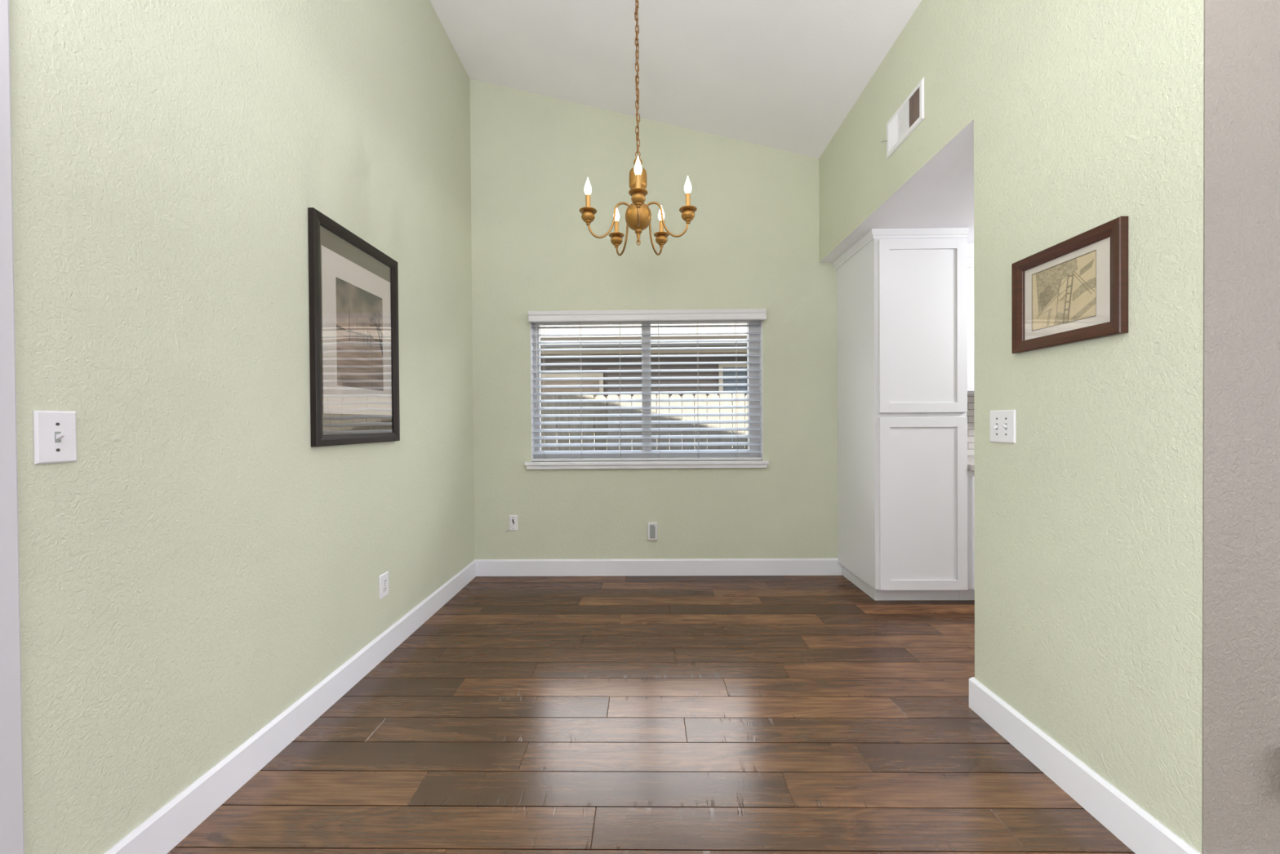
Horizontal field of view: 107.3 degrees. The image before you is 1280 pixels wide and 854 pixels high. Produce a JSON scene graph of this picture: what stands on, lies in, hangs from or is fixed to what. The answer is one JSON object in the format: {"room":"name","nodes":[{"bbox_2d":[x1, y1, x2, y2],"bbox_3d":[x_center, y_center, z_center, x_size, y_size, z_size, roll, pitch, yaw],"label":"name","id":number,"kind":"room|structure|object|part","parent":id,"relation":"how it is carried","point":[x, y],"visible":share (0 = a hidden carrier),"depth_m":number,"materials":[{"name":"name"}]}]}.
{"room":"dining room","nodes":[
{"label":"dining room","id":0,"kind":"room"},
{"bbox_2d":[8,0,475,853],"bbox_3d":[-1.456,-0.747,-0.278,0.150,3.920,8.000,0,0,1],"label":"wall","id":1,"kind":"structure","parent":0,"point":[199,566],"depth_m":1.47,"materials":[{"name":"green paint"}]},
{"bbox_2d":[0,0,24,853],"bbox_3d":[-1.353,0.114,0.539,0.018,2.184,0.950,0,0,1],"label":"door frame","id":2,"kind":"structure","parent":1,"relation":"attached to","point":[11,792],"depth_m":1.00,"materials":[{"name":"grey paint"}]},
{"bbox_2d":[32,410,76,464],"bbox_3d":[-1.346,0.023,1.091,0.020,0.121,0.078,0,0,1],"label":"light switch","id":3,"kind":"object","parent":1,"relation":"attached to","point":[55,432],"visible":1,"depth_m":1.08,"materials":[{"name":"white plastic"}]},
{"bbox_2d":[103,560,475,853],"bbox_3d":[-1.322,1.126,2.372,0.014,0.130,2.699,0,0,1],"label":"baseboard","id":4,"kind":"structure","parent":1,"relation":"attached to","point":[169,825],"depth_m":1.67,"materials":[{"name":"white paint"}]},
{"bbox_2d":[307,207,399,446],"bbox_3d":[-1.329,-0.408,2.242,0.025,0.972,0.648,0,0,1],"label":"framed photograph","id":5,"kind":"object","parent":1,"relation":"attached to","point":[353,285],"visible":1,"depth_m":2.17,"materials":[{"name":"black paint"}]},
{"bbox_2d":[335,276,383,391],"bbox_3d":[-1.336,-0.424,2.259,0.001,0.482,0.370,0,0,1],"label":"print","id":6,"kind":"object","parent":5,"relation":"attached to","point":[359,322],"depth_m":2.24},
{"bbox_2d":[378,571,388,599],"bbox_3d":[-1.326,0.821,2.444,0.009,0.123,0.079,0,0,1],"label":"wall outlet","id":7,"kind":"object","parent":1,"relation":"attached to","point":[384,578],"visible":1,"depth_m":2.44,"materials":[{"name":"white plastic"}]},
{"bbox_2d":[382,585,386,592],"bbox_3d":[-1.323,0.841,2.444,0.003,0.033,0.033,0,0,1],"label":"receptacle","id":8,"kind":"object","parent":7,"relation":"attached to","point":[384,587],"depth_m":2.44,"materials":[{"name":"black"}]},
{"bbox_2d":[382,577,386,584],"bbox_3d":[-1.324,0.802,2.443,0.003,0.033,0.033,0,0,1],"label":"receptacle","id":9,"kind":"object","parent":7,"relation":"attached to","point":[384,580],"depth_m":2.44,"materials":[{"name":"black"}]},
{"bbox_2d":[167,575,1135,853],"bbox_3d":[1.409,1.292,-0.248,5.850,0.200,8.193,0,0,1],"label":"floor","id":10,"kind":"structure","parent":0,"point":[595,714],"depth_m":1.79,"materials":[{"name":"brown wood"}]},
{"bbox_2d":[832,227,968,599],"bbox_3d":[1.821,-0.062,3.363,0.622,2.442,0.638,0,0,1],"label":"pantry cabinet","id":11,"kind":"object","parent":10,"relation":"on","point":[902,293],"visible":1,"depth_m":3.06,"materials":[{"name":"white paint"}]},
{"bbox_3d":[1.812,-1.255,3.353,0.622,0.055,0.638,0,0,1],"label":"crown moulding","id":12,"kind":"part","parent":11,"relation":"part of","materials":[{"name":"white paint"}]},
{"bbox_3d":[1.832,-0.654,3.054,0.562,1.122,0.022,0,0,1],"label":"door","id":13,"kind":"part","parent":11,"relation":"part of","materials":[{"name":"white paint"}]},
{"bbox_3d":[1.841,0.498,3.064,0.562,1.125,0.022,0,0,1],"label":"door","id":14,"kind":"part","parent":11,"relation":"part of","materials":[{"name":"white paint"}]},
{"bbox_2d":[959,470,974,599],"bbox_3d":[2.910,0.714,3.356,1.542,0.874,0.632,0,0,1],"label":"base cabinet","id":15,"kind":"object","parent":10,"relation":"on","point":[969,594],"visible":0.04,"depth_m":3.07,"materials":[{"name":"white paint"}]},
{"bbox_2d":[967,457,974,471],"bbox_3d":[2.907,0.256,3.345,1.542,0.042,0.646,0,0,1],"label":"countertop","id":16,"kind":"structure","parent":15,"relation":"on","point":[971,460],"depth_m":3.07,"materials":[{"name":"grey stone"}]},
{"bbox_3d":[2.405,0.685,3.057,0.500,0.736,0.022,0,0,1],"label":"door","id":17,"kind":"part","parent":15,"relation":"part of","materials":[{"name":"white paint"}]},
{"bbox_2d":[429,0,921,158],"bbox_3d":[1.459,-2.080,-0.330,6.000,1.569,8.300,0,0,1],"label":"ceiling","id":18,"kind":"structure","parent":0,"point":[785,75],"depth_m":3.02,"materials":[{"name":"white paint"}]},
{"bbox_2d":[578,0,697,256],"bbox_3d":[-0.013,-1.641,2.280,0.555,1.508,0.548,0,0,1],"label":"chandelier","id":19,"kind":"object","parent":18,"relation":"hanging from","point":[637,214],"visible":1,"depth_m":2.26,"materials":[{"name":"gold metal"}]},
{"bbox_3d":[-0.246,-1.137,2.226,0.034,0.083,0.034,0,0,1],"label":"bulb","id":20,"kind":"part","parent":19,"relation":"part of","materials":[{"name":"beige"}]},
{"bbox_3d":[-0.140,-0.993,2.260,0.228,0.187,0.010,-1,0,-17],"label":"arm","id":21,"kind":"part","parent":19,"relation":"part of","materials":[{"name":"gold metal"}]},
{"bbox_3d":[-0.126,-1.140,2.518,0.034,0.083,0.034,0,0,1],"label":"bulb","id":22,"kind":"part","parent":19,"relation":"part of","materials":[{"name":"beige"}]},
{"bbox_3d":[-0.073,-0.994,2.422,0.010,0.187,0.228,-1,1,-28],"label":"arm","id":23,"kind":"part","parent":19,"relation":"part of","materials":[{"name":"gold metal"}]},
{"bbox_3d":[-0.015,-1.854,2.293,0.011,1.063,0.011,0,0,1],"label":"chain","id":24,"kind":"part","parent":19,"relation":"part of","materials":[{"name":"brown metal"}]},
{"bbox_3d":[-0.009,-1.137,2.051,0.034,0.083,0.034,0,0,1],"label":"bulb","id":25,"kind":"part","parent":19,"relation":"part of","materials":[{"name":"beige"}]},
{"bbox_3d":[-0.008,-0.993,2.162,0.010,0.187,0.228,0,0,0],"label":"arm","id":26,"kind":"part","parent":19,"relation":"part of","materials":[{"name":"gold metal"}]},
{"bbox_3d":[0.060,-0.995,2.420,0.010,0.187,0.228,0,1,30],"label":"arm","id":27,"kind":"part","parent":19,"relation":"part of","materials":[{"name":"gold metal"}]},
{"bbox_3d":[0.114,-1.141,2.514,0.034,0.083,0.034,0,0,1],"label":"bulb","id":28,"kind":"part","parent":19,"relation":"part of","materials":[{"name":"beige glass"}]},
{"bbox_3d":[0.122,-0.995,2.256,0.228,0.187,0.010,0,0,19],"label":"arm","id":29,"kind":"part","parent":19,"relation":"part of","materials":[{"name":"gold metal"}]},
{"bbox_3d":[0.226,-1.140,2.219,0.034,0.083,0.034,0,0,1],"label":"bulb","id":30,"kind":"part","parent":19,"relation":"part of","materials":[{"name":"beige glass"}]},
{"bbox_2d":[469,78,973,559],"bbox_3d":[1.452,-0.719,3.757,5.850,4.156,0.150,0,0,1],"label":"wall","id":31,"kind":"structure","parent":0,"point":[752,239],"depth_m":3.70,"materials":[{"name":"green paint"}]},
{"bbox_2d":[506,515,517,531],"bbox_3d":[-1.013,0.761,3.712,0.087,0.127,0.033,0,0,1],"label":"phone jack","id":32,"kind":"object","parent":31,"relation":"attached to","point":[513,518],"visible":1,"depth_m":3.72,"materials":[{"name":"white plastic"}]},
{"bbox_3d":[-1.002,0.758,3.725,0.066,0.122,0.006,0,0,1],"label":"plate","id":33,"kind":"part","parent":32,"relation":"part of","materials":[{"name":"white plastic"}]},
{"bbox_2d":[524,320,768,469],"bbox_3d":[0.046,-0.282,3.753,1.903,1.213,0.185,0,0,1],"label":"window","id":34,"kind":"structure","parent":31,"relation":"in","point":[757,463],"depth_m":3.78,"materials":[{"name":"white plastic"}]},
{"bbox_3d":[0.050,0.297,3.730,1.903,0.056,0.130,0,0,1],"label":"sill","id":35,"kind":"part","parent":34,"relation":"part of","materials":[{"name":"white paint"}]},
{"bbox_2d":[528,308,766,461],"bbox_3d":[0.059,-0.319,3.707,1.838,1.171,0.144,0,0,1],"label":"window blind","id":36,"kind":"object","parent":34,"relation":"attached to","point":[740,315],"visible":1,"depth_m":3.73,"materials":[{"name":"white plastic"}]},
{"bbox_3d":[-0.765,-0.285,3.760,0.002,1.079,0.063,0,0,1],"label":"ladder cord","id":37,"kind":"part","parent":36,"relation":"part of","materials":[{"name":"white fabric"}]},
{"bbox_3d":[-0.469,-0.287,3.756,0.002,1.079,0.063,0,0,1],"label":"ladder cord","id":38,"kind":"part","parent":36,"relation":"part of","materials":[{"name":"white fabric"}]},
{"bbox_3d":[-0.158,-0.289,3.751,0.002,1.079,0.063,0,0,1],"label":"ladder cord","id":39,"kind":"part","parent":36,"relation":"part of","materials":[{"name":"white fabric"}]},
{"bbox_3d":[0.046,-0.855,3.741,1.807,0.049,0.060,0,0,1],"label":"head rail","id":40,"kind":"part","parent":36,"relation":"part of","materials":[{"name":"white plastic"}]},
{"bbox_3d":[0.054,0.257,3.752,1.811,0.020,0.060,0,0,1],"label":"rail","id":41,"kind":"part","parent":36,"relation":"part of","materials":[{"name":"white plastic"}]},
{"bbox_3d":[0.151,-0.292,3.747,0.002,1.079,0.063,0,0,1],"label":"ladder cord","id":42,"kind":"part","parent":36,"relation":"part of","materials":[{"name":"white fabric"}]},
{"bbox_3d":[0.460,-0.294,3.743,0.002,1.079,0.063,0,0,1],"label":"ladder cord","id":43,"kind":"part","parent":36,"relation":"part of","materials":[{"name":"white fabric"}]},
{"bbox_3d":[0.764,-0.296,3.738,0.002,1.079,0.063,0,0,1],"label":"ladder cord","id":44,"kind":"part","parent":36,"relation":"part of","materials":[{"name":"white fabric"}]},
{"bbox_2d":[647,522,657,539],"bbox_3d":[0.098,0.820,3.701,0.079,0.137,0.025,0,0,1],"label":"wall plate","id":45,"kind":"object","parent":31,"relation":"attached to","point":[652,534],"visible":1,"depth_m":3.69,"materials":[{"name":"white plastic"}]},
{"bbox_2d":[474,558,842,576],"bbox_3d":[0.135,1.104,3.708,2.892,0.130,0.014,0,0,1],"label":"baseboard","id":46,"kind":"structure","parent":31,"relation":"attached to","point":[643,566],"depth_m":3.70,"materials":[{"name":"white paint"}]},
{"bbox_2d":[966,395,974,457],"bbox_3d":[3.259,-0.012,3.662,2.242,0.482,0.001,0,0,1],"label":"tile backsplash","id":47,"kind":"structure","parent":31,"relation":"attached to","point":[970,414],"depth_m":3.67,"materials":[{"name":"white tile"}]},
{"bbox_2d":[967,243,973,394],"bbox_3d":[2.901,-0.772,3.478,1.542,1.040,0.364,0,0,1],"label":"upper cabinet","id":48,"kind":"object","parent":31,"relation":"attached to","point":[970,246],"visible":0.02,"depth_m":3.33,"materials":[{"name":"white paint"}]},
{"bbox_3d":[2.895,-1.249,3.312,1.542,0.084,0.039,0,0,1],"label":"crown moulding","id":49,"kind":"part","parent":48,"relation":"part of","materials":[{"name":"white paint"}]},
{"bbox_2d":[876,146,973,243],"bbox_3d":[2.933,-1.325,2.451,2.841,0.080,2.409,0,0,1],"label":"ceiling","id":50,"kind":"structure","parent":0,"point":[947,201],"depth_m":2.71,"materials":[{"name":"white paint"}]},
{"bbox_2d":[818,0,1204,853],"bbox_3d":[1.454,-0.456,2.414,0.130,3.252,2.539,0,0,1],"label":"wall","id":51,"kind":"structure","parent":0,"point":[1078,117],"depth_m":1.46,"materials":[{"name":"green paint"}]},
{"bbox_2d":[881,77,924,158],"bbox_3d":[1.365,-1.597,2.461,0.032,0.200,0.355,0,0,1],"label":"air vent","id":52,"kind":"object","parent":51,"relation":"in","point":[909,115],"visible":1,"depth_m":2.43,"materials":[{"name":"white plastic"}]},
{"bbox_3d":[1.376,-1.598,2.558,0.006,0.148,0.094,0,0,1],"label":"vane panel","id":53,"kind":"part","parent":52,"relation":"part of","materials":[{"name":"white plastic"}]},
{"bbox_3d":[1.375,-1.597,2.458,0.006,0.148,0.093,0,0,1],"label":"vane panel","id":54,"kind":"part","parent":52,"relation":"part of","materials":[{"name":"white plastic"}]},
{"bbox_3d":[1.373,-1.596,2.359,0.006,0.148,0.092,0,0,1],"label":"vane panel","id":55,"kind":"part","parent":52,"relation":"part of","materials":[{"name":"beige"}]},
{"bbox_2d":[990,409,1016,443],"bbox_3d":[1.373,-0.002,1.793,0.020,0.125,0.128,0,0,1],"label":"light switch","id":56,"kind":"object","parent":51,"relation":"attached to","point":[1002,422],"visible":1,"depth_m":1.78,"materials":[{"name":"white plastic"}]},
{"bbox_2d":[1011,216,1128,353],"bbox_3d":[1.363,-0.430,1.521,0.023,0.327,0.395,0,0,1],"label":"framed print","id":57,"kind":"object","parent":51,"relation":"attached to","point":[1075,289],"visible":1,"depth_m":1.48,"materials":[{"name":"brown wood"}]},
{"bbox_2d":[968,676,1200,853],"bbox_3d":[1.446,1.112,1.557,0.145,0.130,0.834,0,0,1],"label":"baseboard","id":58,"kind":"structure","parent":51,"relation":"attached to","point":[1142,833],"depth_m":1.47,"materials":[{"name":"white paint"}]},
{"bbox_2d":[1201,0,1279,853],"bbox_3d":[2.857,-0.456,1.188,2.971,3.252,0.133,0,0,1],"label":"wall","id":59,"kind":"structure","parent":0,"point":[1241,787],"depth_m":1.15,"materials":[{"name":"beige paint"}]},
{"label":"outside","id":60,"kind":"structure","parent":0,"visible":0},
{"bbox_3d":[3.976,1.381,23.741,70.000,0.200,39.850,0,0,1],"label":"ground","id":61,"kind":"structure","parent":60,"visible":0},
{"bbox_2d":[540,323,747,450],"bbox_3d":[-0.241,-1.009,9.717,21.000,4.867,5.975,0,0,1],"label":"house","id":62,"kind":"structure","parent":61,"relation":"on","point":[719,329],"depth_m":7.34,"materials":[{"name":"grey paint"}]},
{"bbox_2d":[541,393,747,450],"bbox_3d":[0.128,0.524,5.534,13.234,1.861,0.154,0,0,1],"label":"fence","id":63,"kind":"object","parent":61,"relation":"on","point":[715,395],"visible":0.06,"depth_m":5.46,"materials":[{"name":"white wood"}]},
{"bbox_3d":[0.106,-0.040,5.498,13.200,0.090,0.038,0,0,1],"label":"rail","id":64,"kind":"part","parent":63,"relation":"part of","materials":[{"name":"white wood"}]}
]}

